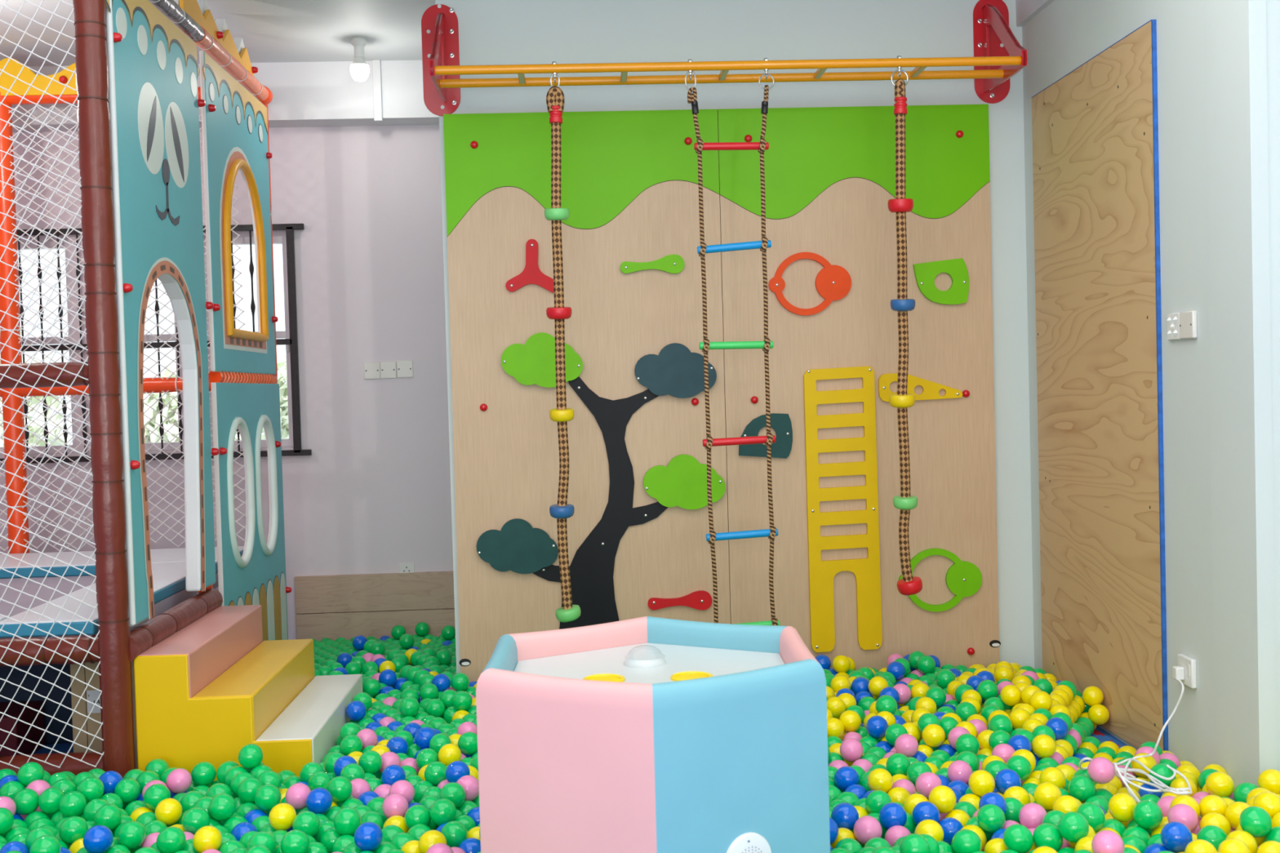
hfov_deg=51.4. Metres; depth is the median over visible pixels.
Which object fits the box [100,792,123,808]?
ball
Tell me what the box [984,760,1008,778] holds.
ball
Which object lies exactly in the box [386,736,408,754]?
ball
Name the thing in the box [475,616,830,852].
table
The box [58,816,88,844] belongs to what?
ball
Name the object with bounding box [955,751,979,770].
ball
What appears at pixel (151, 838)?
ball
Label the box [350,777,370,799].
ball
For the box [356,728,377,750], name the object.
ball
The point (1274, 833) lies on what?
ball
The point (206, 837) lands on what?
ball
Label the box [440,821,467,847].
ball
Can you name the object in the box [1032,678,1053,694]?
ball
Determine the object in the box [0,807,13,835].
ball
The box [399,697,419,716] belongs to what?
ball
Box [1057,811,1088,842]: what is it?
ball
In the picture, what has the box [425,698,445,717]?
ball
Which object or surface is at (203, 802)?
ball
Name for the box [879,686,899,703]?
ball
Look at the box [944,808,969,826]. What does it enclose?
ball
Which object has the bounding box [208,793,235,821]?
ball
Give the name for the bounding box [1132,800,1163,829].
ball
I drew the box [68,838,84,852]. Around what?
ball
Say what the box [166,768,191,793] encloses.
ball
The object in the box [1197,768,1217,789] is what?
ball
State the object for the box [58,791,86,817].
ball
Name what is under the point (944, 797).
ball
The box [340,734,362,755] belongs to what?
ball
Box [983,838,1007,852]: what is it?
ball
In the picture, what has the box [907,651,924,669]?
ball
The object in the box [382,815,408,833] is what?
ball
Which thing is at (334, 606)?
wooden baseboard panel
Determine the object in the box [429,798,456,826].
ball
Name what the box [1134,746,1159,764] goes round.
ball
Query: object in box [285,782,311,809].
ball
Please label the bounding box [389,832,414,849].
ball
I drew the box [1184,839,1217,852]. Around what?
ball
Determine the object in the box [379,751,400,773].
ball
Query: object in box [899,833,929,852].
ball
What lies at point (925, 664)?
ball
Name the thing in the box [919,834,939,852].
ball
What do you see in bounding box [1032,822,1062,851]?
ball
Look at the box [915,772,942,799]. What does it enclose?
ball
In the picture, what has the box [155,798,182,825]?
ball
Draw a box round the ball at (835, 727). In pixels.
[826,717,844,737]
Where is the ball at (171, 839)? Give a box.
[155,826,186,852]
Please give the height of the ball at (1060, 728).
0.080 m
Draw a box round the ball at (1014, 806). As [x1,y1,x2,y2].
[1004,797,1023,823]
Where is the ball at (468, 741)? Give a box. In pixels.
[457,732,477,755]
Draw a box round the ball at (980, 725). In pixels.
[968,719,987,737]
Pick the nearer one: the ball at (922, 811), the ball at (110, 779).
the ball at (922, 811)
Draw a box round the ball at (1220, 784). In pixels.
[1205,771,1234,797]
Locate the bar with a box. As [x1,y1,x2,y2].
[421,0,1027,115]
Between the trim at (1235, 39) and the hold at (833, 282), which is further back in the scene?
the hold at (833, 282)
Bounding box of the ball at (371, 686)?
[362,678,380,697]
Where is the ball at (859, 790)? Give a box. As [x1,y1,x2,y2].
[844,784,866,799]
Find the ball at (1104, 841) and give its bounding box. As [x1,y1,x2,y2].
[1091,830,1124,852]
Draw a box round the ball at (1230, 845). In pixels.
[1217,838,1250,852]
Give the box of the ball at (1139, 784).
[1128,777,1149,791]
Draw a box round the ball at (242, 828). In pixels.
[231,822,257,840]
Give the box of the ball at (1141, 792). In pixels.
[1137,782,1164,798]
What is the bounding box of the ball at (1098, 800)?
[1084,795,1108,813]
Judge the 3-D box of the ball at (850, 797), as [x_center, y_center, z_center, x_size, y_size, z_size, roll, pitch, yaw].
[0.642,1.170,4.116,0.080,0.080,0.080,-2,2,-3]
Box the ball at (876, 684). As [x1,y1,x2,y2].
[867,676,888,697]
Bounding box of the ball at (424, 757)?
[415,748,439,769]
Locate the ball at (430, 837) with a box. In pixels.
[417,830,446,852]
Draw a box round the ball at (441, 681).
[431,673,450,691]
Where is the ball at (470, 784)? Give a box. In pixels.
[456,775,479,800]
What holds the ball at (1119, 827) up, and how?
on the balls at (416, 666)
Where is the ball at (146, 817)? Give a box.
[135,812,156,826]
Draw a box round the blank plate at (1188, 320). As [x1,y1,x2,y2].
[1178,311,1197,338]
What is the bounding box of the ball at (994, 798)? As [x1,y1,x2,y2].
[978,792,1007,813]
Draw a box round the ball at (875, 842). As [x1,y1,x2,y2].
[863,837,891,848]
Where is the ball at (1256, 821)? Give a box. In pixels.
[1239,806,1271,837]
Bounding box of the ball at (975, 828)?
[960,824,986,851]
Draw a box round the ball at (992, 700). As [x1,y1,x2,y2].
[983,697,1004,711]
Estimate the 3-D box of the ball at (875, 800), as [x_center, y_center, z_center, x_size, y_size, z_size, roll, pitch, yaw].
[0.712,1.126,3.969,0.080,0.080,0.080,-2,2,-3]
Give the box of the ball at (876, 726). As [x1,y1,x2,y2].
[866,715,888,738]
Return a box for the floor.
[32,725,1126,754]
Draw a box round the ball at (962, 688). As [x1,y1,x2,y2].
[955,684,973,702]
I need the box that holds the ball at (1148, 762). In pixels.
[1130,752,1156,778]
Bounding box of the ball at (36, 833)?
[25,826,55,852]
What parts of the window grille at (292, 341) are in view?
rail, rail, rail, post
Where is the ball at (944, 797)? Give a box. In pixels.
[928,785,955,813]
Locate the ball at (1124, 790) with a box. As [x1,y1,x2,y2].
[1115,786,1140,803]
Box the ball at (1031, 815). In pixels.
[1018,803,1046,828]
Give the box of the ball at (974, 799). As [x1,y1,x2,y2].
[958,793,980,809]
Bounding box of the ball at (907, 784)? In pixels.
[891,778,916,795]
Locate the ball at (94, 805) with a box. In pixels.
[83,798,109,821]
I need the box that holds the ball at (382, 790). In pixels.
[373,783,391,798]
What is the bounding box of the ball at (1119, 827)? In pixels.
[1101,818,1125,836]
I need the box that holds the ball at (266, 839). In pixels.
[247,831,276,852]
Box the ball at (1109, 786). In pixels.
[1094,782,1117,795]
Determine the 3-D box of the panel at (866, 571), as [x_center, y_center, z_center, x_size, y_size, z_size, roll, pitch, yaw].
[0.914,0.373,5.998,0.327,1.283,0.024,-2,2,-3]
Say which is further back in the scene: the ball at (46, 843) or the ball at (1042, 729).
the ball at (1042, 729)
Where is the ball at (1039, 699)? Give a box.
[1030,690,1052,710]
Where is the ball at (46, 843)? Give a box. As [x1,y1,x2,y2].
[29,835,60,852]
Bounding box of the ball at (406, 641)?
[399,633,414,648]
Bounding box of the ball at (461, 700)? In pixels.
[452,691,472,710]
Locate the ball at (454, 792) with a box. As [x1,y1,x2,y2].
[439,782,465,808]
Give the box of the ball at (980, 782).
[968,769,995,796]
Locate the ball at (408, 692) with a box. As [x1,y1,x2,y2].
[400,688,418,701]
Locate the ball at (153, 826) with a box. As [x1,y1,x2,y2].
[143,820,167,835]
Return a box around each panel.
[533,376,668,629]
[803,366,882,652]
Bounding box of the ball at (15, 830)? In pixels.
[4,826,30,843]
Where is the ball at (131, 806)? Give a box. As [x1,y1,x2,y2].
[124,800,146,816]
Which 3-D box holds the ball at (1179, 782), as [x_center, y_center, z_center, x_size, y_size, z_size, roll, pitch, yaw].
[1.669,1.117,4.088,0.080,0.080,0.080,-2,2,-3]
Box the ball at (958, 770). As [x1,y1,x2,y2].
[946,760,973,783]
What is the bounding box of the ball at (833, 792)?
[828,785,841,799]
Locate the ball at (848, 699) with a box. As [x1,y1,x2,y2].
[837,693,856,709]
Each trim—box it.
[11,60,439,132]
[372,59,382,121]
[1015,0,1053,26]
[1203,0,1276,789]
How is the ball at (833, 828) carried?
on the balls at (416, 666)
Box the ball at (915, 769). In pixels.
[906,761,932,786]
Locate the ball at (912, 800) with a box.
[903,793,928,814]
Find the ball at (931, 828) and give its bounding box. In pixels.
[915,819,943,840]
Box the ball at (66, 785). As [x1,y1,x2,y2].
[50,778,76,794]
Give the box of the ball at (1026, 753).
[1010,749,1035,772]
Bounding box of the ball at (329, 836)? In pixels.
[320,826,342,852]
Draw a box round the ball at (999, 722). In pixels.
[988,714,1012,734]
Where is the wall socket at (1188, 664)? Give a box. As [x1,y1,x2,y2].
[1177,653,1196,688]
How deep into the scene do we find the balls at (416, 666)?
4.80 m
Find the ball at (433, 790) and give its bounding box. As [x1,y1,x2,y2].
[421,786,441,799]
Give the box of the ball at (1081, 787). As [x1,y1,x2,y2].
[1067,774,1095,801]
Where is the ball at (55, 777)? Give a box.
[46,772,71,786]
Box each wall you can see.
[0,124,453,639]
[435,0,1034,673]
[1022,0,1279,773]
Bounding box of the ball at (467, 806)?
[456,800,478,815]
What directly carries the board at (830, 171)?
attached to the wall at (491, 32)
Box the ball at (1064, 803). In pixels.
[1052,795,1080,813]
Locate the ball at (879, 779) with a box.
[866,768,893,792]
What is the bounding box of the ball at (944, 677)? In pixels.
[935,669,955,688]
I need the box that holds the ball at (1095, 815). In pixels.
[1075,802,1105,831]
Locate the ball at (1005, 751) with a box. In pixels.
[991,743,1015,763]
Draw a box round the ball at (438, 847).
[426,843,453,852]
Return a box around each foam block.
[0,664,72,744]
[0,701,44,756]
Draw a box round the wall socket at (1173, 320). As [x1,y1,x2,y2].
[1166,312,1182,340]
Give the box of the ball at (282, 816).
[268,803,296,830]
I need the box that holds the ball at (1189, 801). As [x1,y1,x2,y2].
[1169,795,1199,817]
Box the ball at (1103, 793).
[1093,788,1113,801]
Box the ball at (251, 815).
[244,808,267,822]
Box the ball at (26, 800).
[12,788,39,815]
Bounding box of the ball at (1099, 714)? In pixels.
[1088,704,1109,724]
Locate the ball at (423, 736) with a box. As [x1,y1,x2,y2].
[414,727,436,749]
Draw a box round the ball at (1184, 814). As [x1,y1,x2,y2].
[1167,804,1198,831]
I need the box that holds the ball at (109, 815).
[93,804,122,831]
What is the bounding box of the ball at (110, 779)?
[98,770,123,795]
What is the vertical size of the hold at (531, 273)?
0.239 m
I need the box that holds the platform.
[0,560,217,637]
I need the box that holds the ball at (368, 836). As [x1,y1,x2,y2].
[353,822,382,851]
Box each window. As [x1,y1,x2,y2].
[0,235,76,455]
[143,315,183,451]
[203,230,293,448]
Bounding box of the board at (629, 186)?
[443,109,730,682]
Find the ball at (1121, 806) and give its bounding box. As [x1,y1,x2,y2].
[1108,792,1137,822]
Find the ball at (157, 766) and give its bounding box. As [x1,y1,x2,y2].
[144,759,169,777]
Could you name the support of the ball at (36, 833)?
on the balls at (416, 666)
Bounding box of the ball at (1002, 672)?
[994,666,1013,681]
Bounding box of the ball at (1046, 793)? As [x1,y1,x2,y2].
[1033,782,1062,810]
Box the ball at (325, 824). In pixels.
[313,820,333,842]
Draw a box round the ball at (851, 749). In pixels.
[840,737,863,762]
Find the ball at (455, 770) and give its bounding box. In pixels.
[445,760,470,782]
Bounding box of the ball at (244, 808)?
[235,802,259,817]
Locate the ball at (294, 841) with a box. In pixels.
[280,830,309,852]
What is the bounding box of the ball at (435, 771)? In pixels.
[424,761,446,786]
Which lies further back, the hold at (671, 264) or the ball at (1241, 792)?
the hold at (671, 264)
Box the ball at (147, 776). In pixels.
[135,770,160,793]
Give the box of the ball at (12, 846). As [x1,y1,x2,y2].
[0,840,29,852]
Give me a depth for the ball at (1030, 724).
4.66 m
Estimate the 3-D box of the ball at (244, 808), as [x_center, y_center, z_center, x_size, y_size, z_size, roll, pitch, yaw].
[-1.230,1.220,4.173,0.080,0.080,0.080,-2,2,-3]
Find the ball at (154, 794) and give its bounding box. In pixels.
[143,783,170,809]
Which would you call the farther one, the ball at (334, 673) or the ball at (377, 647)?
the ball at (377, 647)
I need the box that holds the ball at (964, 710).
[955,702,977,721]
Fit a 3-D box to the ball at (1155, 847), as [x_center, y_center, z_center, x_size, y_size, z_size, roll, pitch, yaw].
[1.396,1.165,3.586,0.080,0.080,0.080,-2,2,-3]
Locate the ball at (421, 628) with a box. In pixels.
[414,622,429,636]
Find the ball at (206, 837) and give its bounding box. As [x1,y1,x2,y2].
[192,826,222,852]
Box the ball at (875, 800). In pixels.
[865,790,892,813]
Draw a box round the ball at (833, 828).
[829,817,839,844]
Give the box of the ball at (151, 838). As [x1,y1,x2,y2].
[141,832,159,848]
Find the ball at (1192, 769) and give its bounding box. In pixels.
[1176,764,1199,779]
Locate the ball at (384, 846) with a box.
[372,841,396,852]
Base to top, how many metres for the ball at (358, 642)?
0.080 m
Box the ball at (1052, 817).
[1041,810,1064,827]
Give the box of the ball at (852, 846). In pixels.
[835,838,862,852]
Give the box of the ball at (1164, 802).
[1156,795,1175,817]
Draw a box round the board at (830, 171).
[717,104,1000,671]
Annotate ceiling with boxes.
[0,0,435,66]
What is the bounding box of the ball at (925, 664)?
[916,655,935,674]
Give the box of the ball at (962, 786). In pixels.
[946,780,968,795]
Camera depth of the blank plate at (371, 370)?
7.42 m
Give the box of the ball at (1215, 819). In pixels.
[1199,812,1231,835]
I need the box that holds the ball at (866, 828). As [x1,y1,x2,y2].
[853,815,882,844]
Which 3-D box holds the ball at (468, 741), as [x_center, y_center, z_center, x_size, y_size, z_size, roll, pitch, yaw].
[-0.605,1.123,4.716,0.080,0.080,0.080,-2,2,-3]
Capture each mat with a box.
[0,546,244,578]
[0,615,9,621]
[1090,733,1122,748]
[1093,729,1120,746]
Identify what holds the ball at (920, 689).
on the balls at (416, 666)
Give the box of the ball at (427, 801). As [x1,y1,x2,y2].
[418,795,439,808]
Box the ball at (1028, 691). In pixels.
[1021,684,1040,704]
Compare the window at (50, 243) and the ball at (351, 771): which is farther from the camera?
the window at (50, 243)
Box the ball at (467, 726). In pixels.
[457,721,477,734]
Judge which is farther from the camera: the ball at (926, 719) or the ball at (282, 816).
the ball at (926, 719)
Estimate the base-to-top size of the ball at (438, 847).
0.080 m
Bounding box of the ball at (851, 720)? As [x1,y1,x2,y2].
[839,710,861,732]
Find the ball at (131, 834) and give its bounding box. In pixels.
[116,821,146,849]
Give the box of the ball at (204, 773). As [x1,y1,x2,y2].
[191,761,216,786]
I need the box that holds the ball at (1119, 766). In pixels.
[1114,764,1135,787]
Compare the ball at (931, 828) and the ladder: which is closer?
the ball at (931, 828)
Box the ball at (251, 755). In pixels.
[238,743,262,768]
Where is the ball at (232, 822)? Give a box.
[223,815,248,833]
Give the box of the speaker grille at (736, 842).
[726,832,771,852]
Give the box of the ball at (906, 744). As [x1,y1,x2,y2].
[894,733,918,756]
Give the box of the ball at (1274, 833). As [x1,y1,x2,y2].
[1263,826,1279,842]
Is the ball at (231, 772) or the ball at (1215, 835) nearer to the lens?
the ball at (1215, 835)
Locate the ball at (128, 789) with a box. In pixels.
[114,777,140,804]
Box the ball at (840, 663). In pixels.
[831,655,850,672]
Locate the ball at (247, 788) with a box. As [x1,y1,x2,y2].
[237,777,262,803]
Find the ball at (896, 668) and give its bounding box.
[886,661,905,679]
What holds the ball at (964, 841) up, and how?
on the balls at (416, 666)
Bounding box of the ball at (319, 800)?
[306,787,332,813]
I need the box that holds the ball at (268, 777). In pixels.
[257,770,281,789]
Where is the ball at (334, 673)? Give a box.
[328,670,344,675]
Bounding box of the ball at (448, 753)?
[438,743,461,766]
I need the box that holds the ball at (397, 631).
[391,625,405,639]
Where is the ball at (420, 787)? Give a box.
[413,780,433,803]
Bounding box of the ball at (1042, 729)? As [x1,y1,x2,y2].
[1031,724,1055,741]
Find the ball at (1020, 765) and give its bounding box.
[1005,755,1031,781]
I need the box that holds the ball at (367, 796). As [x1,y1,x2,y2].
[357,791,379,805]
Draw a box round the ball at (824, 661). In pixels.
[814,654,831,669]
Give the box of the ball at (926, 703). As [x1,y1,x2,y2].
[915,697,936,714]
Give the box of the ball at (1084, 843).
[1074,835,1093,852]
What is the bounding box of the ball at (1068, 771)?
[1056,764,1075,781]
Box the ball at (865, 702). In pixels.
[857,696,875,711]
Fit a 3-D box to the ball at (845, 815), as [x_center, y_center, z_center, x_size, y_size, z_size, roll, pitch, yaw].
[0.592,1.128,3.844,0.080,0.080,0.080,-2,2,-3]
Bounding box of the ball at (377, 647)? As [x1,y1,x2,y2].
[368,641,385,655]
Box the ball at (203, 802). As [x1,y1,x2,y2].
[193,796,213,818]
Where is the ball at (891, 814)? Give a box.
[879,802,906,830]
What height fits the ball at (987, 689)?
0.080 m
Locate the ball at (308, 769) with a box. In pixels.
[299,762,324,782]
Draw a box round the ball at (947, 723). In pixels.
[939,716,958,739]
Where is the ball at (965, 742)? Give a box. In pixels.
[955,733,979,755]
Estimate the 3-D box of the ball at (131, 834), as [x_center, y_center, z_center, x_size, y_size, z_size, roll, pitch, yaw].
[-1.478,1.188,3.870,0.080,0.080,0.080,-2,2,-3]
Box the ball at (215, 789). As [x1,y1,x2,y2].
[205,782,231,797]
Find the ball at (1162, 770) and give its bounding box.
[1148,763,1176,789]
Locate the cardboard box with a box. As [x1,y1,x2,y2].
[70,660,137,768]
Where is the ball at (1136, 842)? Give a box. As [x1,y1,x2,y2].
[1121,835,1146,852]
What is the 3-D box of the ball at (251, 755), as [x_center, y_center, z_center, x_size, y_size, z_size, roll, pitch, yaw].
[-1.281,1.085,4.381,0.080,0.080,0.080,-2,2,-3]
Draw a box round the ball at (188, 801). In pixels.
[179,791,204,813]
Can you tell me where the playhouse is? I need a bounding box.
[0,0,291,786]
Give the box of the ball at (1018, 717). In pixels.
[1008,708,1031,728]
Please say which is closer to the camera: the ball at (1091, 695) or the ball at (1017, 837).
the ball at (1017, 837)
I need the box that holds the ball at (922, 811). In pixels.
[911,801,940,825]
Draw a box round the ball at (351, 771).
[340,763,364,781]
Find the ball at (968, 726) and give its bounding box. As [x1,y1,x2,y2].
[955,721,977,737]
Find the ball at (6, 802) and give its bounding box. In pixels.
[0,795,16,816]
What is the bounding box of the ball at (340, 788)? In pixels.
[326,776,352,802]
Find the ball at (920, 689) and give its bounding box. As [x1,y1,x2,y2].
[911,682,928,698]
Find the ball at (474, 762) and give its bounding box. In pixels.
[470,754,478,770]
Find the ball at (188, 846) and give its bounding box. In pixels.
[182,839,198,852]
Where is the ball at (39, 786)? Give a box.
[26,779,50,795]
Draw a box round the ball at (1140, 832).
[1121,826,1150,844]
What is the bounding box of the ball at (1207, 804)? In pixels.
[1198,795,1227,817]
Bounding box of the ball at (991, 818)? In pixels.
[977,804,1005,833]
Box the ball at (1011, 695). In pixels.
[1000,684,1021,706]
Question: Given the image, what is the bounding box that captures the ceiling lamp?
[350,37,368,81]
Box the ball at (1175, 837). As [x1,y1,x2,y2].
[1160,822,1192,852]
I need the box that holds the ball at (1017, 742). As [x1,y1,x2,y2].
[1007,734,1031,751]
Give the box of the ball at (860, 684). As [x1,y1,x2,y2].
[850,677,869,695]
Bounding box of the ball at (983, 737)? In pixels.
[977,729,993,749]
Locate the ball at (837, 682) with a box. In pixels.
[830,675,850,692]
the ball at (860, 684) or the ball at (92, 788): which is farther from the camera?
the ball at (860, 684)
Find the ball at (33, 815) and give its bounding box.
[23,810,50,826]
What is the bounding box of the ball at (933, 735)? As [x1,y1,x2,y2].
[921,724,945,747]
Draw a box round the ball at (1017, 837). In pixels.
[1003,823,1033,852]
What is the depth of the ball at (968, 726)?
4.65 m
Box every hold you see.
[476,518,558,573]
[501,332,582,387]
[505,239,554,293]
[620,254,684,273]
[634,342,716,398]
[643,454,725,509]
[648,590,712,609]
[738,413,792,458]
[768,252,851,315]
[878,373,962,401]
[898,547,982,612]
[912,257,968,304]
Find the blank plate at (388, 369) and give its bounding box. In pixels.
[379,361,396,378]
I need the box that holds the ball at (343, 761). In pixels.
[333,755,356,776]
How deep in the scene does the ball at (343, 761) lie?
4.45 m
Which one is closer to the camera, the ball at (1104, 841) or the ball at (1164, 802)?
the ball at (1104, 841)
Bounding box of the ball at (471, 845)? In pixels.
[457,837,480,852]
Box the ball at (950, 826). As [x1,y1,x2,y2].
[938,817,963,844]
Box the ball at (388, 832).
[381,825,404,842]
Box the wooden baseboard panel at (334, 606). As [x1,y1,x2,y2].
[294,571,455,640]
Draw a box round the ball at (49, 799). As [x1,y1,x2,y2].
[38,787,64,813]
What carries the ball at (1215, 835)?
on the balls at (416, 666)
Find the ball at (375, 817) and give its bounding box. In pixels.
[360,811,384,829]
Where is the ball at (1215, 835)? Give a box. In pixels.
[1196,825,1226,850]
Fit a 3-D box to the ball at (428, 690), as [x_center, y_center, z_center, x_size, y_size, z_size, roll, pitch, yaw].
[-0.889,1.122,5.612,0.080,0.080,0.080,-2,2,-3]
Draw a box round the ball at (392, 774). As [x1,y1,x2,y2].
[381,764,405,786]
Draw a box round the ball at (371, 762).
[358,750,382,774]
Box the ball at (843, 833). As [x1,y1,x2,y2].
[831,827,857,848]
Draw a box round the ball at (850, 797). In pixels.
[835,791,859,805]
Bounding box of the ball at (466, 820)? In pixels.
[453,814,475,831]
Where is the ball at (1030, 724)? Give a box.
[1022,718,1043,732]
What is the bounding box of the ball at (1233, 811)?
[1224,801,1250,830]
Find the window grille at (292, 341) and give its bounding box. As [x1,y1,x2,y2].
[0,223,311,464]
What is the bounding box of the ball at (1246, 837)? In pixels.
[1225,830,1257,852]
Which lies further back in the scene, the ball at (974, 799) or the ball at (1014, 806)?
the ball at (974, 799)
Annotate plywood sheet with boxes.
[1031,19,1168,751]
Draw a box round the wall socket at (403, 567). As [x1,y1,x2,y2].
[399,563,414,573]
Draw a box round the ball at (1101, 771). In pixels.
[1087,757,1115,784]
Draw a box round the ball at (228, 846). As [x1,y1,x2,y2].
[217,840,244,852]
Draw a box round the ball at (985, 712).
[980,704,1000,721]
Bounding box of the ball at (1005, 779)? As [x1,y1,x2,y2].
[994,768,1021,794]
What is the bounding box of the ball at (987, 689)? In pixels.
[977,680,998,700]
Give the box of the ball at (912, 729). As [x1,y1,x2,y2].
[902,722,921,742]
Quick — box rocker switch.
[1186,663,1190,676]
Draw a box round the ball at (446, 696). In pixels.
[440,689,457,708]
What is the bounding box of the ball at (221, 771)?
[216,760,239,783]
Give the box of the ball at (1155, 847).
[1143,843,1170,852]
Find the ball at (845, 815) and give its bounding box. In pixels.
[831,802,858,830]
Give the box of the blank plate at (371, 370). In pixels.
[363,361,380,379]
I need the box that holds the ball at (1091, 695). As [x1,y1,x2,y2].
[1082,685,1103,706]
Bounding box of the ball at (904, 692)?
[893,683,911,704]
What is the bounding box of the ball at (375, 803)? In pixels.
[366,796,385,811]
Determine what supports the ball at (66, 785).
on the balls at (416, 666)
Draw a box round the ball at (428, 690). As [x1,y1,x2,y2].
[419,683,438,699]
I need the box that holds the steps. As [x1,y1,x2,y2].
[133,604,362,780]
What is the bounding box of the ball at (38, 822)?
[27,817,54,831]
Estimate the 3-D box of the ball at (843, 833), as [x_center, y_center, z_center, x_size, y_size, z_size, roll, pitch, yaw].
[0.577,1.182,3.783,0.080,0.080,0.080,-2,2,-3]
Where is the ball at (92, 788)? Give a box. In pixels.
[76,776,104,803]
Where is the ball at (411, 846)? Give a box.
[400,840,419,852]
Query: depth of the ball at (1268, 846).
3.42 m
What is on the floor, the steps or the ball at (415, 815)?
the steps
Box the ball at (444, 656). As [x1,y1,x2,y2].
[435,648,451,664]
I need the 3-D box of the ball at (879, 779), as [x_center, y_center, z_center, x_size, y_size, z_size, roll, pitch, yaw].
[0.753,1.113,4.173,0.080,0.080,0.080,-2,2,-3]
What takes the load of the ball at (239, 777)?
on the balls at (416, 666)
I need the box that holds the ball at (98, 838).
[83,825,113,852]
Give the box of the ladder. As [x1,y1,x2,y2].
[684,71,780,626]
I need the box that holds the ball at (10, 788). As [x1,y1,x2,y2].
[0,781,24,799]
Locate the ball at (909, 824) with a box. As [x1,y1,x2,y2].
[903,812,916,833]
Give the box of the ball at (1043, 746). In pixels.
[1031,733,1056,758]
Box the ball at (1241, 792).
[1233,782,1257,803]
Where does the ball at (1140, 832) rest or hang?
on the balls at (416, 666)
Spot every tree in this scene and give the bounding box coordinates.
[0,328,67,447]
[143,367,241,442]
[261,359,288,439]
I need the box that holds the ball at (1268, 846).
[1256,840,1279,852]
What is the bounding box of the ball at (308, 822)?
[292,810,319,836]
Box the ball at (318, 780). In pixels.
[307,771,332,791]
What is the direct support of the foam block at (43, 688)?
on the floor
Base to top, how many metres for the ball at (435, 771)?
0.080 m
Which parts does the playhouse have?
post, crown panel, rail, platform rail, floor rail, rail, corner post, rail, facade panel, facade platform rail, facade rail, post, crown panel, facade rail, facade panel, lashing cord, lashed rail, facade panel, post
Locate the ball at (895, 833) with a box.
[884,825,911,846]
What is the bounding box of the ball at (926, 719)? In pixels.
[917,713,940,733]
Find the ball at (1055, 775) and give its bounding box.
[1039,767,1066,788]
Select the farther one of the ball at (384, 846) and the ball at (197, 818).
the ball at (197, 818)
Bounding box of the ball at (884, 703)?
[875,695,897,715]
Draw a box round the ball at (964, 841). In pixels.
[951,829,982,852]
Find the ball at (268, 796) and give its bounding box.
[254,784,280,811]
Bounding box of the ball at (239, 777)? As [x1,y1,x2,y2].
[230,771,254,796]
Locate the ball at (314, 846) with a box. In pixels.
[306,841,328,852]
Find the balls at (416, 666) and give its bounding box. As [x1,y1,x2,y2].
[0,634,1279,852]
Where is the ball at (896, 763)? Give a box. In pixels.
[885,753,911,776]
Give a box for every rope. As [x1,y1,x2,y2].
[544,72,581,622]
[887,69,922,595]
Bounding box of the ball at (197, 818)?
[182,807,209,834]
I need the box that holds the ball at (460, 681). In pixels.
[450,672,469,691]
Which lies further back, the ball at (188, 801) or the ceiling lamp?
the ceiling lamp
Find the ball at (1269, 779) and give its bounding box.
[1257,768,1279,793]
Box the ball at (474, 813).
[466,807,479,826]
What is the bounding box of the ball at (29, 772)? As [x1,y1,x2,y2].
[17,761,44,786]
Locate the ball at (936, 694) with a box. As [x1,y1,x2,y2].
[925,686,946,707]
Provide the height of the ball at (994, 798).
0.080 m
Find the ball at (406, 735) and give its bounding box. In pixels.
[392,730,413,746]
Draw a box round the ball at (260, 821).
[251,815,269,831]
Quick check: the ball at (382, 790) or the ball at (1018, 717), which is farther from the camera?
the ball at (1018, 717)
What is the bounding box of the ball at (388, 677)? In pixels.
[378,669,396,686]
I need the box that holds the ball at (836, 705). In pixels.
[826,696,845,718]
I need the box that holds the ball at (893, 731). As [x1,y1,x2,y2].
[884,723,907,746]
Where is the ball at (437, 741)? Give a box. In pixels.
[429,733,451,753]
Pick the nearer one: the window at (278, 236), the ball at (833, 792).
the ball at (833, 792)
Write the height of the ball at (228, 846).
0.080 m
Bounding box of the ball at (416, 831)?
[407,823,431,840]
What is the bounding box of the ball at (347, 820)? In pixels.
[333,807,361,835]
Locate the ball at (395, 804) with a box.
[382,793,408,818]
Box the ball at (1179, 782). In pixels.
[1169,776,1197,796]
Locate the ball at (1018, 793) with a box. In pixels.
[1003,786,1030,805]
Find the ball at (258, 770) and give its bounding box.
[249,764,272,778]
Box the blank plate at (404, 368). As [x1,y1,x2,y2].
[396,360,413,377]
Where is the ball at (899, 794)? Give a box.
[887,786,910,804]
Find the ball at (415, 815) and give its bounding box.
[404,804,431,829]
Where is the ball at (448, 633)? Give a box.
[441,625,455,639]
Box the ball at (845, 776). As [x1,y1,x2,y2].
[834,766,859,791]
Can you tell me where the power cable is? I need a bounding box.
[1078,666,1192,802]
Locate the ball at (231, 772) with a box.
[223,765,248,787]
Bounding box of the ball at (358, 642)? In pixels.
[352,635,367,650]
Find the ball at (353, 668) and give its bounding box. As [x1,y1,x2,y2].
[344,662,361,674]
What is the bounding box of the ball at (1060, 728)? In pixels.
[1044,717,1068,740]
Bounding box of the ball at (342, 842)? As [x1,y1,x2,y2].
[331,835,354,852]
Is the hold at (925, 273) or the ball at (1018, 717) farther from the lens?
the hold at (925, 273)
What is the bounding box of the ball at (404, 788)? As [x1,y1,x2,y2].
[388,780,414,804]
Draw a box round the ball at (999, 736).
[988,729,1011,750]
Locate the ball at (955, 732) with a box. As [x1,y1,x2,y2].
[947,726,970,749]
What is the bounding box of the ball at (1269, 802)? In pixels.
[1253,791,1279,818]
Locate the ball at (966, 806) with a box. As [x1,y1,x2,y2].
[952,801,977,817]
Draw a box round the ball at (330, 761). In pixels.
[324,752,344,773]

